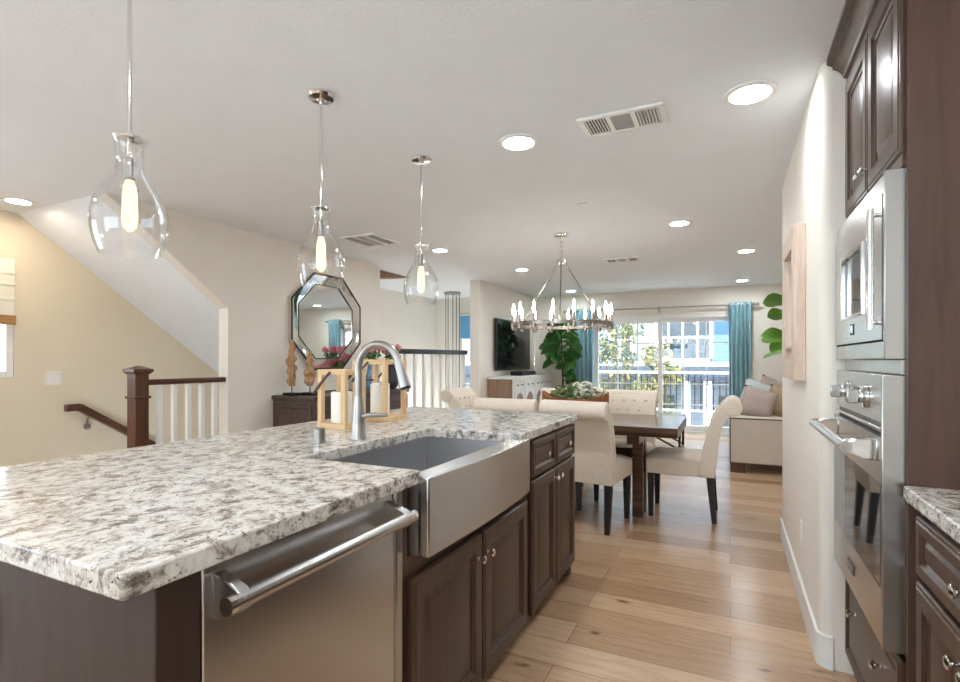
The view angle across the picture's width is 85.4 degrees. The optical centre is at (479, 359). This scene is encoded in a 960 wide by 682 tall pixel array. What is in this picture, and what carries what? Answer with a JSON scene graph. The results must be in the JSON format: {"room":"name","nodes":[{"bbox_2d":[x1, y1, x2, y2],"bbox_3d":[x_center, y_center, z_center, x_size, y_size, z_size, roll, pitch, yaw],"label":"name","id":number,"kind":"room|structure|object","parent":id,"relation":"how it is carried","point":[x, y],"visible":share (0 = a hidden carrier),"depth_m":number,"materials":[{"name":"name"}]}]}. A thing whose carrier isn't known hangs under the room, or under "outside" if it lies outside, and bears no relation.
{"room":"kitchen","nodes":[
{"label":"kitchen","id":0,"kind":"room"},
{"bbox_2d":[18,195,218,372],"bbox_3d":[-2.611,-0.065,5.413,1.100,2.270,3.110,0,0,26],"label":"staircase underside","id":1,"kind":"structure","parent":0,"point":[123,260],"depth_m":4.52,"materials":[{"name":"paint"}]},
{"bbox_2d":[0,210,435,466],"bbox_3d":[-3.419,1.420,5.141,0.120,5.240,11.700,0,0,26],"label":"wall","id":2,"kind":"structure","parent":0,"point":[70,321],"depth_m":4.67,"materials":[{"name":"paint"}]},
{"bbox_2d":[0,324,12,377],"bbox_3d":[-4.111,-0.320,3.680,0.090,0.920,1.267,0,0,26],"label":"window","id":3,"kind":"structure","parent":2,"relation":"in","point":[6,330],"depth_m":4.20,"materials":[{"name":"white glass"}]},
{"bbox_2d":[0,258,15,324],"bbox_3d":[-4.053,-0.547,3.626,0.039,0.525,1.310,0,0,26],"label":"roman shade","id":4,"kind":"object","parent":2,"relation":"attached to","point":[7,273],"visible":1,"depth_m":4.16,"materials":[{"name":"fabric"}]},
{"bbox_2d":[45,371,61,384],"bbox_3d":[-3.668,0.155,4.473,0.010,0.118,0.120,0,0,26],"label":"light switch","id":5,"kind":"object","parent":2,"relation":"attached to","point":[51,377],"visible":1,"depth_m":4.47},
{"bbox_2d":[64,404,155,444],"bbox_3d":[-3.012,1.270,5.731,0.103,1.770,2.716,0,0,26],"label":"wall handrail","id":6,"kind":"object","parent":2,"relation":"attached to","point":[81,408],"visible":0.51,"depth_m":4.70,"materials":[{"name":"brown wood"}]},
{"bbox_2d":[96,192,379,434],"bbox_3d":[-2.033,1.420,5.207,0.120,5.240,3.240,0,0,26],"label":"wall","id":7,"kind":"structure","parent":0,"point":[250,277],"depth_m":4.84,"materials":[{"name":"paint"}]},
{"bbox_2d":[288,272,360,369],"bbox_3d":[-1.682,-0.415,5.737,0.050,1.043,1.098,0,0,26],"label":"octagonal mirror","id":8,"kind":"object","parent":7,"relation":"attached to","point":[324,318],"visible":0.93,"depth_m":5.71,"materials":[{"name":"silver metal"}]},
{"bbox_2d":[299,285,351,357],"bbox_3d":[-1.695,-0.415,5.743,0.012,0.792,0.834,0,0,26],"label":"mirror glass","id":9,"kind":"object","parent":8,"relation":"attached to","point":[325,311],"depth_m":5.72,"materials":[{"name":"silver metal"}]},
{"bbox_2d":[0,0,845,298],"bbox_3d":[-0.215,-1.260,3.877,6.950,0.120,12.200,0,0,26],"label":"ceiling","id":10,"kind":"structure","parent":0,"point":[222,108],"depth_m":2.60,"materials":[{"name":"paint"}]},
{"bbox_2d":[0,196,35,205],"bbox_3d":[-3.476,-1.194,3.915,0.200,0.012,0.200,0,0,26],"label":"recessed light","id":11,"kind":"object","parent":10,"relation":"in","point":[13,200],"visible":1,"depth_m":3.90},
{"bbox_2d":[88,0,168,255],"bbox_3d":[-1.089,-0.765,1.617,0.208,0.870,0.208,0,0,26],"label":"glass pendant","id":12,"kind":"object","parent":10,"relation":"hanging from","point":[129,211],"visible":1,"depth_m":1.61,"materials":[{"name":"glass"}]},
{"bbox_2d":[124,157,135,180],"bbox_3d":[-1.089,-0.593,1.617,0.032,0.070,0.032,0,0,26],"label":"socket","id":13,"kind":"object","parent":12,"relation":"attached to","point":[129,162],"depth_m":1.61,"materials":[{"name":"silver metal"}]},
{"bbox_2d":[120,184,140,192],"bbox_3d":[-2.425,-1.185,3.609,0.120,0.030,0.120,0,0,26],"label":"smoke detector","id":14,"kind":"object","parent":10,"relation":"attached to","point":[121,185],"visible":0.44,"depth_m":3.59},
{"bbox_2d":[297,88,344,287],"bbox_3d":[-0.720,-0.765,2.355,0.208,0.870,0.208,0,0,26],"label":"glass pendant","id":15,"kind":"object","parent":10,"relation":"hanging from","point":[320,96],"visible":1,"depth_m":2.34,"materials":[{"name":"glass"}]},
{"bbox_2d":[317,221,324,236],"bbox_3d":[-0.720,-0.593,2.355,0.032,0.070,0.032,0,0,26],"label":"socket","id":16,"kind":"object","parent":15,"relation":"attached to","point":[320,224],"depth_m":2.34,"materials":[{"name":"silver metal"}]},
{"bbox_2d":[339,233,400,246],"bbox_3d":[-1.091,-1.194,5.192,0.410,0.012,0.450,0,0,26],"label":"ceiling vent","id":17,"kind":"object","parent":10,"relation":"in","point":[369,239],"visible":1,"depth_m":5.17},
{"bbox_2d":[380,270,408,278],"bbox_3d":[-1.363,-1.130,7.198,0.300,0.140,0.930,0,0,26],"label":"soffit","id":18,"kind":"structure","parent":10,"relation":"attached to","point":[383,274],"depth_m":7.13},
{"bbox_2d":[403,155,438,305],"bbox_3d":[-0.351,-0.765,3.099,0.208,0.870,0.208,0,0,26],"label":"glass pendant","id":19,"kind":"object","parent":10,"relation":"hanging from","point":[420,160],"visible":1,"depth_m":3.09,"materials":[{"name":"glass"}]},
{"bbox_2d":[418,254,423,265],"bbox_3d":[-0.351,-0.593,3.099,0.032,0.070,0.032,0,0,26],"label":"socket","id":20,"kind":"object","parent":19,"relation":"attached to","point":[420,257],"depth_m":3.09,"materials":[{"name":"silver metal"}]},
{"bbox_2d":[431,248,448,252],"bbox_3d":[-0.434,-1.194,5.669,0.200,0.012,0.200,0,0,26],"label":"recessed light","id":21,"kind":"object","parent":10,"relation":"in","point":[438,250],"visible":1,"depth_m":5.67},
{"bbox_2d":[444,291,460,387],"bbox_3d":[-0.482,0.685,9.231,0.377,3.770,0.371,0,0,26],"label":"pendant","id":22,"kind":"object","parent":10,"relation":"hanging from","point":[456,293],"visible":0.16,"depth_m":9.19,"materials":[{"name":"silver metal"}]},
{"bbox_2d":[498,133,537,150],"bbox_3d":[0.212,-1.194,2.861,0.220,0.012,0.220,0,0,26],"label":"recessed light","id":23,"kind":"object","parent":10,"relation":"in","point":[517,141],"visible":1,"depth_m":2.85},
{"bbox_2d":[514,268,528,270],"bbox_3d":[0.553,-1.194,6.892,0.200,0.012,0.200,0,0,26],"label":"recessed light","id":24,"kind":"object","parent":10,"relation":"in","point":[517,269],"visible":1,"depth_m":6.86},
{"bbox_2d":[511,232,613,332],"bbox_3d":[0.775,-0.743,4.954,0.960,0.915,0.960,0,0,26],"label":"ring chandelier","id":25,"kind":"object","parent":10,"relation":"hanging from","point":[607,323],"visible":1,"depth_m":4.84,"materials":[{"name":"silver metal"}]},
{"bbox_2d":[511,304,515,329],"bbox_3d":[0.317,-0.407,4.917,0.048,0.245,0.047,0,0,26],"label":"bulb","id":26,"kind":"object","parent":25,"relation":"attached to","point":[513,309],"depth_m":4.91,"materials":[{"name":"white glass"}]},
{"bbox_2d":[517,303,522,328],"bbox_3d":[0.366,-0.407,4.744,0.048,0.245,0.047,0,0,26],"label":"bulb","id":27,"kind":"object","parent":25,"relation":"attached to","point":[519,323],"depth_m":4.73,"materials":[{"name":"white glass"}]},
{"bbox_2d":[520,309,523,331],"bbox_3d":[0.424,-0.407,5.252,0.048,0.245,0.047,0,0,26],"label":"socket","id":28,"kind":"object","parent":25,"relation":"attached to","point":[521,330],"depth_m":5.24,"materials":[{"name":"silver metal"}]},
{"bbox_2d":[531,301,536,327],"bbox_3d":[0.477,-0.407,4.603,0.048,0.245,0.047,0,0,26],"label":"bulb","id":29,"kind":"object","parent":25,"relation":"attached to","point":[533,322],"depth_m":4.59,"materials":[{"name":"white glass"}]},
{"bbox_2d":[549,310,552,332],"bbox_3d":[0.738,-0.407,5.412,0.048,0.245,0.047,0,0,26],"label":"socket","id":30,"kind":"object","parent":25,"relation":"attached to","point":[550,328],"depth_m":5.40,"materials":[{"name":"silver metal"}]},
{"bbox_2d":[550,300,555,326],"bbox_3d":[0.634,-0.407,4.516,0.048,0.245,0.047,0,0,26],"label":"bulb","id":31,"kind":"object","parent":25,"relation":"attached to","point":[552,321],"depth_m":4.50,"materials":[{"name":"white glass"}]},
{"bbox_2d":[566,309,570,332],"bbox_3d":[0.916,-0.407,5.392,0.048,0.245,0.047,0,0,26],"label":"socket","id":32,"kind":"object","parent":25,"relation":"attached to","point":[568,327],"depth_m":5.38,"materials":[{"name":"silver metal"}]},
{"bbox_2d":[571,300,576,326],"bbox_3d":[0.812,-0.407,4.495,0.048,0.245,0.047,0,0,26],"label":"bulb","id":33,"kind":"object","parent":25,"relation":"attached to","point":[573,321],"depth_m":4.48,"materials":[{"name":"white glass"}]},
{"bbox_2d":[583,309,586,331],"bbox_3d":[1.073,-0.407,5.305,0.048,0.245,0.047,0,0,26],"label":"socket","id":34,"kind":"object","parent":25,"relation":"attached to","point":[584,326],"depth_m":5.29,"materials":[{"name":"silver metal"}]},
{"bbox_2d":[590,299,594,326],"bbox_3d":[0.985,-0.407,4.545,0.048,0.245,0.047,0,0,26],"label":"bulb","id":35,"kind":"object","parent":25,"relation":"attached to","point":[592,322],"depth_m":4.53,"materials":[{"name":"white glass"}]},
{"bbox_2d":[597,307,601,330],"bbox_3d":[1.184,-0.407,5.164,0.048,0.245,0.047,0,0,26],"label":"bulb","id":36,"kind":"object","parent":25,"relation":"attached to","point":[599,328],"depth_m":5.15,"materials":[{"name":"white glass"}]},
{"bbox_2d":[603,301,607,327],"bbox_3d":[1.126,-0.407,4.656,0.048,0.245,0.047,0,0,26],"label":"bulb","id":37,"kind":"object","parent":25,"relation":"attached to","point":[605,325],"depth_m":4.65,"materials":[{"name":"white glass"}]},
{"bbox_2d":[606,305,610,329],"bbox_3d":[1.234,-0.407,4.992,0.048,0.245,0.047,0,0,26],"label":"bulb","id":38,"kind":"object","parent":25,"relation":"attached to","point":[608,309],"depth_m":4.98,"materials":[{"name":"white glass"}]},
{"bbox_2d":[609,304,613,328],"bbox_3d":[1.213,-0.407,4.813,0.048,0.245,0.047,0,0,26],"label":"bulb","id":39,"kind":"object","parent":25,"relation":"attached to","point":[610,326],"depth_m":4.80,"materials":[{"name":"white glass"}]},
{"bbox_2d":[577,203,587,207],"bbox_3d":[0.793,-1.194,4.024,0.090,0.012,0.090,0,0,26],"label":"sprinkler cover","id":40,"kind":"object","parent":10,"relation":"attached to","point":[581,205],"visible":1,"depth_m":4.00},
{"bbox_2d":[602,256,640,263],"bbox_3d":[1.695,-1.194,6.209,0.410,0.012,0.260,0,0,26],"label":"ceiling vent","id":41,"kind":"object","parent":10,"relation":"in","point":[634,258],"visible":1,"depth_m":6.20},
{"bbox_2d":[577,101,667,138],"bbox_3d":[0.714,-1.194,2.603,0.410,0.012,0.230,0,0,26],"label":"ceiling vent","id":42,"kind":"object","parent":10,"relation":"in","point":[654,114],"visible":1,"depth_m":2.59,"materials":[{"name":"metal"}]},
{"bbox_2d":[667,220,691,226],"bbox_3d":[1.743,-1.194,4.544,0.200,0.012,0.200,0,0,26],"label":"recessed light","id":43,"kind":"object","parent":10,"relation":"in","point":[675,223],"visible":1,"depth_m":4.53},
{"bbox_2d":[736,249,756,252],"bbox_3d":[2.920,-1.194,5.697,0.200,0.012,0.200,0,0,26],"label":"recessed light","id":44,"kind":"object","parent":10,"relation":"in","point":[741,250],"visible":1,"depth_m":5.68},
{"bbox_2d":[723,80,777,105],"bbox_3d":[1.213,-1.194,2.335,0.220,0.012,0.220,0,0,26],"label":"recessed light","id":45,"kind":"object","parent":10,"relation":"in","point":[756,91],"visible":1,"depth_m":2.32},
{"bbox_2d":[436,297,469,407],"bbox_3d":[-0.079,1.420,9.971,1.710,5.240,0.100,0,0,26],"label":"curtain","id":46,"kind":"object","parent":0,"point":[445,308],"depth_m":10.19,"materials":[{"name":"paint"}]},
{"bbox_2d":[460,313,469,387],"bbox_3d":[-0.007,0.020,9.925,0.820,1.840,0.060,0,0,26],"label":"window","id":47,"kind":"structure","parent":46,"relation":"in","point":[461,339],"depth_m":10.06,"materials":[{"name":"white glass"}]},
{"bbox_2d":[460,313,469,337],"bbox_3d":[-0.035,-0.655,9.866,0.800,0.470,0.040,0,0,26],"label":"roller shade","id":48,"kind":"object","parent":47,"relation":"attached to","point":[464,318],"visible":0.12,"depth_m":9.99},
{"bbox_2d":[470,280,533,397],"bbox_3d":[0.443,1.420,8.887,0.170,5.240,2.400,0,0,26],"label":"wall","id":49,"kind":"structure","parent":0,"point":[497,302],"depth_m":8.01,"materials":[{"name":"paint"}]},
{"bbox_2d":[494,318,529,370],"bbox_3d":[0.557,-0.245,8.838,0.078,0.830,1.490,0,0,26],"label":"television","id":50,"kind":"object","parent":49,"relation":"attached to","point":[511,348],"visible":0.81,"depth_m":8.61,"materials":[{"name":"black plastic"}]},
{"bbox_2d":[534,283,781,387],"bbox_3d":[3.260,0.020,8.930,4.870,2.440,0.120,0,0,26],"label":"wall","id":51,"kind":"structure","parent":0,"point":[771,366],"depth_m":8.81,"materials":[{"name":"paint"}]},
{"bbox_2d":[563,302,758,315],"bbox_3d":[2.983,-0.870,8.919,3.190,0.110,0.137,0,0,26],"label":"curtain rod","id":52,"kind":"object","parent":51,"relation":"attached to","point":[659,308],"visible":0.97,"depth_m":8.75,"materials":[{"name":"silver metal"}]},
{"bbox_2d":[572,308,594,388],"bbox_3d":[1.866,0.147,9.409,0.414,2.145,0.102,0,0,26],"label":"curtain","id":53,"kind":"object","parent":52,"relation":"hanging from","point":[584,369],"visible":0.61,"depth_m":9.38,"materials":[{"name":"teal fabric"}]},
{"bbox_2d":[729,301,751,397],"bbox_3d":[4.155,0.147,8.309,0.334,2.145,0.098,0,0,26],"label":"curtain","id":54,"kind":"object","parent":52,"relation":"hanging from","point":[740,317],"visible":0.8,"depth_m":8.30,"materials":[{"name":"teal fabric"}]},
{"bbox_2d":[594,313,728,435],"bbox_3d":[3.125,0.240,8.995,2.370,2.000,0.120,0,0,26],"label":"door","id":55,"kind":"structure","parent":51,"relation":"in","point":[689,429],"depth_m":8.95,"materials":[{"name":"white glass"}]},
{"bbox_2d":[481,433,856,681],"bbox_3d":[-0.215,1.300,3.877,6.750,0.120,12.000,0,0,26],"label":"floor","id":56,"kind":"structure","parent":0,"point":[673,594],"depth_m":2.67,"materials":[{"name":"brown wood"}]},
{"bbox_2d":[0,561,199,681],"bbox_3d":[-0.851,0.798,1.034,0.770,0.884,0.086,0,0,26],"label":"panel","id":57,"kind":"object","parent":56,"relation":"on","point":[52,630],"visible":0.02,"depth_m":0.91,"materials":[{"name":"brown wood"}]},
{"bbox_2d":[122,366,225,447],"bbox_3d":[-2.476,0.642,4.287,0.148,1.195,0.817,0,0,26],"label":"stair railing","id":58,"kind":"object","parent":56,"relation":"on","point":[138,381],"visible":0.49,"depth_m":4.12,"materials":[{"name":"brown wood"}]},
{"bbox_2d":[200,491,418,681],"bbox_3d":[-0.573,0.800,1.290,0.648,0.880,0.616,0,0,26],"label":"dishwasher","id":59,"kind":"object","parent":56,"relation":"on","point":[321,602],"visible":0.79,"depth_m":1.14,"materials":[{"name":"silver metal"}]},
{"bbox_2d":[271,388,408,426],"bbox_3d":[-1.429,0.793,5.654,0.572,0.894,1.590,0,0,26],"label":"sideboard","id":60,"kind":"object","parent":56,"relation":"on","point":[287,410],"visible":0.12,"depth_m":4.99,"materials":[{"name":"brown wood"}]},
{"bbox_2d":[283,340,300,395],"bbox_3d":[-1.839,0.076,5.080,0.130,0.540,0.110,0,0,26],"label":"driftwood sculpture","id":61,"kind":"object","parent":60,"relation":"on","point":[290,361],"visible":1,"depth_m":5.06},
{"bbox_2d":[301,351,317,395],"bbox_3d":[-1.679,0.129,5.136,0.130,0.435,0.120,0,0,26],"label":"driftwood sculpture","id":62,"kind":"object","parent":60,"relation":"on","point":[309,373],"visible":1,"depth_m":5.11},
{"bbox_2d":[366,364,378,389],"bbox_3d":[-1.244,0.186,5.992,0.170,0.320,0.170,0,0,26],"label":"flower vase","id":63,"kind":"object","parent":60,"relation":"on","point":[369,369],"visible":0.3,"depth_m":5.93,"materials":[{"name":"glass"}]},
{"bbox_2d":[361,346,382,358],"bbox_3d":[-1.252,-0.051,5.993,0.247,0.258,0.232,0,0,26],"label":"bouquet","id":64,"kind":"object","parent":63,"relation":"in","point":[373,353],"visible":0.38,"depth_m":5.96,"materials":[{"name":"green plant"}]},
{"bbox_2d":[388,364,397,388],"bbox_3d":[-1.070,0.181,6.308,0.170,0.330,0.170,0,0,26],"label":"flower vase","id":65,"kind":"object","parent":60,"relation":"on","point":[392,376],"visible":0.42,"depth_m":6.25,"materials":[{"name":"grey ceramic"}]},
{"bbox_2d":[381,344,400,358],"bbox_3d":[-1.082,-0.064,6.310,0.248,0.263,0.248,0,0,26],"label":"bouquet","id":66,"kind":"object","parent":65,"relation":"in","point":[398,347],"visible":0.47,"depth_m":6.29,"materials":[{"name":"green plant"}]},
{"bbox_2d":[396,349,467,407],"bbox_3d":[-0.666,0.547,7.218,0.099,1.385,1.587,0,0,35],"label":"stair railing","id":67,"kind":"object","parent":56,"relation":"on","point":[404,352],"visible":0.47,"depth_m":7.21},
{"bbox_2d":[440,387,476,408],"bbox_3d":[0.015,0.764,5.253,0.688,0.951,0.497,0,0,26],"label":"dining chair","id":68,"kind":"object","parent":56,"relation":"on","point":[464,397],"visible":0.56,"depth_m":5.21,"materials":[{"name":"beige fabric"}]},
{"bbox_2d":[402,489,526,681],"bbox_3d":[-0.326,0.798,2.066,0.820,0.884,0.989,0,0,26],"label":"base cabinet","id":69,"kind":"object","parent":56,"relation":"on","point":[464,604],"visible":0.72,"depth_m":1.77,"materials":[{"name":"brown wood"}]},
{"bbox_2d":[0,407,577,600],"bbox_3d":[-0.489,0.335,2.143,1.140,0.040,2.523,0,0,26],"label":"countertop","id":70,"kind":"structure","parent":69,"relation":"on","point":[122,524],"depth_m":1.25,"materials":[{"name":"stone"}]},
{"bbox_2d":[312,427,326,443],"bbox_3d":[-0.611,0.287,1.981,0.052,0.056,0.052,0,0,26],"label":"air gap","id":71,"kind":"object","parent":70,"relation":"on","point":[319,433],"visible":1,"depth_m":1.96,"materials":[{"name":"silver metal"}]},
{"bbox_2d":[313,369,365,429],"bbox_3d":[-0.654,0.179,2.435,0.181,0.272,0.183,0,0,26],"label":"candle lantern","id":72,"kind":"object","parent":70,"relation":"on","point":[342,377],"visible":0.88,"depth_m":2.38,"materials":[{"name":"brown wood"}]},
{"bbox_2d":[331,391,352,422],"bbox_3d":[-0.645,0.213,2.430,0.100,0.151,0.100,0,0,26],"label":"pillar candle","id":73,"kind":"object","parent":72,"relation":"in","point":[335,395],"visible":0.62,"depth_m":2.39,"materials":[{"name":"white wax"}]},
{"bbox_2d":[351,359,406,421],"bbox_3d":[-0.529,0.156,2.752,0.211,0.318,0.223,0,0,26],"label":"candle lantern","id":74,"kind":"object","parent":70,"relation":"on","point":[385,363],"visible":0.68,"depth_m":2.67,"materials":[{"name":"brown wood"}]},
{"bbox_2d":[370,381,389,414],"bbox_3d":[-0.529,0.201,2.752,0.100,0.175,0.100,0,0,26],"label":"pillar candle","id":75,"kind":"object","parent":74,"relation":"in","point":[375,388],"visible":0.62,"depth_m":2.71,"materials":[{"name":"white wax"}]},
{"bbox_2d":[351,340,410,439],"bbox_3d":[-0.383,0.119,2.057,0.276,0.392,0.094,0,0,26],"label":"kitchen faucet","id":76,"kind":"object","parent":70,"relation":"on","point":[358,417],"visible":1,"depth_m":2.06,"materials":[{"name":"silver metal"}]},
{"bbox_2d":[332,437,529,557],"bbox_3d":[-0.191,0.447,1.943,0.527,0.227,0.824,0,0,26],"label":"sink","id":77,"kind":"object","parent":70,"relation":"in","point":[464,484],"visible":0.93,"depth_m":1.76,"materials":[{"name":"silver metal"}]},
{"bbox_2d":[473,397,538,411],"bbox_3d":[0.313,0.764,4.167,0.497,0.951,0.688,0,0,26],"label":"dining chair","id":78,"kind":"object","parent":56,"relation":"on","point":[501,404],"visible":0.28,"depth_m":3.85,"materials":[{"name":"beige fabric"}]},
{"bbox_2d":[487,374,551,403],"bbox_3d":[0.723,0.748,8.708,0.458,0.985,1.880,0,0,26],"label":"media console","id":79,"kind":"object","parent":56,"relation":"on","point":[506,386],"visible":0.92,"depth_m":8.04,"materials":[{"name":"white wood"}]},
{"bbox_2d":[510,371,535,375],"bbox_3d":[0.733,0.223,8.775,0.210,0.065,0.650,0,0,26],"label":"media box","id":80,"kind":"object","parent":79,"relation":"on","point":[513,373],"visible":0.99,"depth_m":8.53,"materials":[{"name":"black plastic"}]},
{"bbox_2d":[526,423,574,615],"bbox_3d":[0.051,0.798,2.850,0.820,0.884,0.744,0,0,26],"label":"base cabinet","id":81,"kind":"object","parent":56,"relation":"on","point":[550,499],"visible":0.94,"depth_m":2.62,"materials":[{"name":"brown wood"}]},
{"bbox_2d":[539,323,582,387],"bbox_3d":[1.434,0.249,9.175,0.719,1.982,0.734,0,0,-32],"label":"fiddle leaf fig","id":82,"kind":"object","parent":56,"relation":"on","point":[550,346],"visible":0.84,"depth_m":9.08,"materials":[{"name":"plant"}]},
{"bbox_2d":[539,388,583,485],"bbox_3d":[0.753,0.764,5.069,0.497,0.951,0.688,0,0,26],"label":"dining chair","id":83,"kind":"object","parent":56,"relation":"on","point":[548,390],"visible":0.06,"depth_m":5.34,"materials":[{"name":"beige fabric"}]},
{"bbox_2d":[539,399,631,535],"bbox_3d":[0.817,0.764,3.926,0.497,0.951,0.688,0,0,33],"label":"dining chair","id":84,"kind":"object","parent":56,"relation":"on","point":[597,461],"visible":0.82,"depth_m":3.70,"materials":[{"name":"beige fabric"}]},
{"bbox_2d":[594,389,658,500],"bbox_3d":[1.343,0.764,4.785,0.497,0.951,0.688,0,0,26],"label":"dining chair","id":85,"kind":"object","parent":56,"relation":"on","point":[644,402],"visible":0.44,"depth_m":4.90,"materials":[{"name":"beige fabric"}]},
{"bbox_2d":[611,413,686,517],"bbox_3d":[0.699,0.863,4.491,1.965,0.755,0.900,0,0,26],"label":"dining table","id":86,"kind":"object","parent":56,"relation":"on","point":[637,427],"visible":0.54,"depth_m":4.10,"materials":[{"name":"brown wood"}]},
{"bbox_2d":[542,391,608,403],"bbox_3d":[0.809,0.378,4.449,0.580,0.215,0.250,0,0,26],"label":"dough bowl","id":87,"kind":"object","parent":86,"relation":"on","point":[605,397],"visible":0.23,"depth_m":4.31,"materials":[{"name":"brown wood"}]},
{"bbox_2d":[547,381,602,399],"bbox_3d":[0.813,0.308,4.452,0.505,0.263,0.235,0,0,26],"label":"flower arrangement","id":88,"kind":"object","parent":87,"relation":"in","point":[575,390],"visible":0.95,"depth_m":4.39,"materials":[{"name":"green plant"}]},
{"bbox_2d":[656,413,685,447],"bbox_3d":[2.501,1.015,7.480,0.820,0.450,0.650,0,0,26],"label":"coffee table","id":89,"kind":"object","parent":56,"relation":"on","point":[665,414],"visible":0.12,"depth_m":7.40,"materials":[{"name":"black metal"}]},
{"bbox_2d":[646,395,742,523],"bbox_3d":[1.729,0.764,4.195,0.688,0.951,0.497,0,0,26],"label":"dining chair","id":90,"kind":"object","parent":56,"relation":"on","point":[660,460],"visible":1,"depth_m":4.00,"materials":[{"name":"beige fabric"}]},
{"bbox_2d":[729,414,781,472],"bbox_3d":[3.581,0.850,6.276,1.030,0.780,1.684,0,0,26],"label":"sofa","id":91,"kind":"object","parent":56,"relation":"on","point":[752,439],"visible":0.44,"depth_m":5.64,"materials":[{"name":"fabric"}]},
{"bbox_2d":[740,377,769,399],"bbox_3d":[3.454,0.465,6.461,0.509,0.501,0.196,0,0,21],"label":"throw pillow","id":92,"kind":"object","parent":91,"relation":"on","point":[749,382],"visible":0.2,"depth_m":6.45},
{"bbox_2d":[741,385,778,416],"bbox_3d":[3.171,0.498,5.943,0.442,0.435,0.190,0,0,20],"label":"throw pillow","id":93,"kind":"object","parent":91,"relation":"on","point":[755,402],"visible":0.91,"depth_m":5.88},
{"bbox_2d":[760,374,781,386],"bbox_3d":[3.764,0.450,6.667,0.542,0.535,0.199,0,0,26],"label":"throw pillow","id":94,"kind":"object","parent":91,"relation":"on","point":[766,380],"visible":0.11,"depth_m":6.67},
{"bbox_2d":[770,384,781,416],"bbox_3d":[3.536,0.498,6.045,0.446,0.438,0.192,0,0,30],"label":"throw pillow","id":95,"kind":"object","parent":91,"relation":"on","point":[777,410],"visible":0.28,"depth_m":6.01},
{"bbox_2d":[760,293,781,358],"bbox_3d":[4.345,0.131,7.293,0.748,2.219,0.564,0,0,26],"label":"fiddle leaf fig","id":96,"kind":"object","parent":56,"relation":"on","point":[772,335],"visible":0.35,"depth_m":7.31,"materials":[{"name":"plant"}]},
{"bbox_2d":[826,0,959,681],"bbox_3d":[1.523,0.021,1.593,0.668,2.437,0.764,0,0,26],"label":"tall cabinet","id":97,"kind":"object","parent":56,"relation":"on","point":[899,60],"visible":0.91,"depth_m":1.36,"materials":[{"name":"brown wood"}]},
{"bbox_2d":[809,360,905,654],"bbox_3d":[1.472,0.393,1.627,0.678,0.785,0.742,0,0,26],"label":"wall oven","id":98,"kind":"object","parent":97,"relation":"in","point":[868,437],"visible":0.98,"depth_m":1.48,"materials":[{"name":"silver metal"}]},
{"bbox_2d":[835,167,905,358],"bbox_3d":[1.501,-0.257,1.614,0.615,0.510,0.742,0,0,26],"label":"microwave","id":99,"kind":"object","parent":97,"relation":"in","point":[870,248],"visible":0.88,"depth_m":1.45,"materials":[{"name":"silver metal"}]},
{"bbox_2d":[916,514,959,681],"bbox_3d":[1.222,0.805,0.914,0.621,0.870,0.717,0,0,26],"label":"base cabinet","id":100,"kind":"object","parent":56,"relation":"on","point":[937,553],"visible":0.98,"depth_m":1.20,"materials":[{"name":"brown wood"}]},
{"bbox_3d":[0.720,0.805,-0.128,0.621,0.870,1.593,0,0,26],"label":"base cabinet","id":101,"kind":"object","parent":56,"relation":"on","visible":0},
{"bbox_2d":[903,486,959,543],"bbox_3d":[0.882,0.348,0.193,0.607,0.040,2.312,0,0,26],"label":"countertop","id":102,"kind":"structure","parent":101,"relation":"on","point":[941,507],"depth_m":1.20,"materials":[{"name":"stone"}]},
{"bbox_2d":[782,62,853,674],"bbox_3d":[2.056,0.020,2.720,0.693,2.440,1.715,0,0,26],"label":"wall","id":103,"kind":"structure","parent":0,"point":[813,189],"depth_m":2.14,"materials":[{"name":"paint"}]},
{"bbox_2d":[782,223,805,380],"bbox_3d":[1.670,-0.280,2.778,0.051,0.760,0.605,0,0,26],"label":"wall art","id":104,"kind":"object","parent":103,"relation":"attached to","point":[794,247],"visible":1,"depth_m":2.52,"materials":[{"name":"brown wood"}]},
{"bbox_2d":[799,519,802,546],"bbox_3d":[1.626,0.875,2.636,0.010,0.118,0.075,0,0,26],"label":"wall outlet","id":105,"kind":"object","parent":103,"relation":"attached to","point":[801,523],"visible":1,"depth_m":2.60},
{"bbox_2d":[780,518,833,670],"bbox_3d":[1.755,1.173,2.857,0.059,0.135,1.728,0,0,26],"label":"baseboard","id":106,"kind":"structure","parent":103,"relation":"attached to","point":[822,645],"depth_m":2.31,"materials":[{"name":"wood"}]},
{"label":"outside","id":107,"kind":"structure","parent":0,"visible":0},
{"bbox_3d":[3.531,1.355,9.643,4.800,0.170,1.400,0,0,26],"label":"floor","id":108,"kind":"structure","parent":107,"visible":0},
{"bbox_2d":[599,371,728,412],"bbox_3d":[3.791,0.745,10.183,4.800,1.050,0.080,0,0,26],"label":"balcony railing","id":109,"kind":"object","parent":108,"relation":"on","point":[603,372],"visible":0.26,"depth_m":10.15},
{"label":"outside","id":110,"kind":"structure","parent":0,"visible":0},
{"bbox_3d":[21.900,4.340,45.504,120.000,0.200,79.000,0,0,26],"label":"ground","id":111,"kind":"structure","parent":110,"visible":0},
{"bbox_2d":[464,321,728,426],"bbox_3d":[7.948,-2.160,24.585,26.000,12.800,9.800,0,0,26],"label":"house","id":112,"kind":"structure","parent":111,"relation":"on","point":[718,331],"depth_m":20.34,"materials":[{"name":"white"}]},
{"bbox_2d":[599,324,645,392],"bbox_3d":[3.933,1.452,14.776,1.818,5.584,1.203,0,0,26],"label":"street tree","id":113,"kind":"object","parent":111,"relation":"on","point":[608,351],"visible":0.55,"depth_m":14.75,"materials":[{"name":"green plant"}]},
{"bbox_2d":[632,340,685,413],"bbox_3d":[4.282,1.875,12.522,1.303,4.737,0.971,0,0,26],"label":"street tree","id":114,"kind":"object","parent":111,"relation":"on","point":[652,357],"visible":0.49,"depth_m":12.48,"materials":[{"name":"green plant"}]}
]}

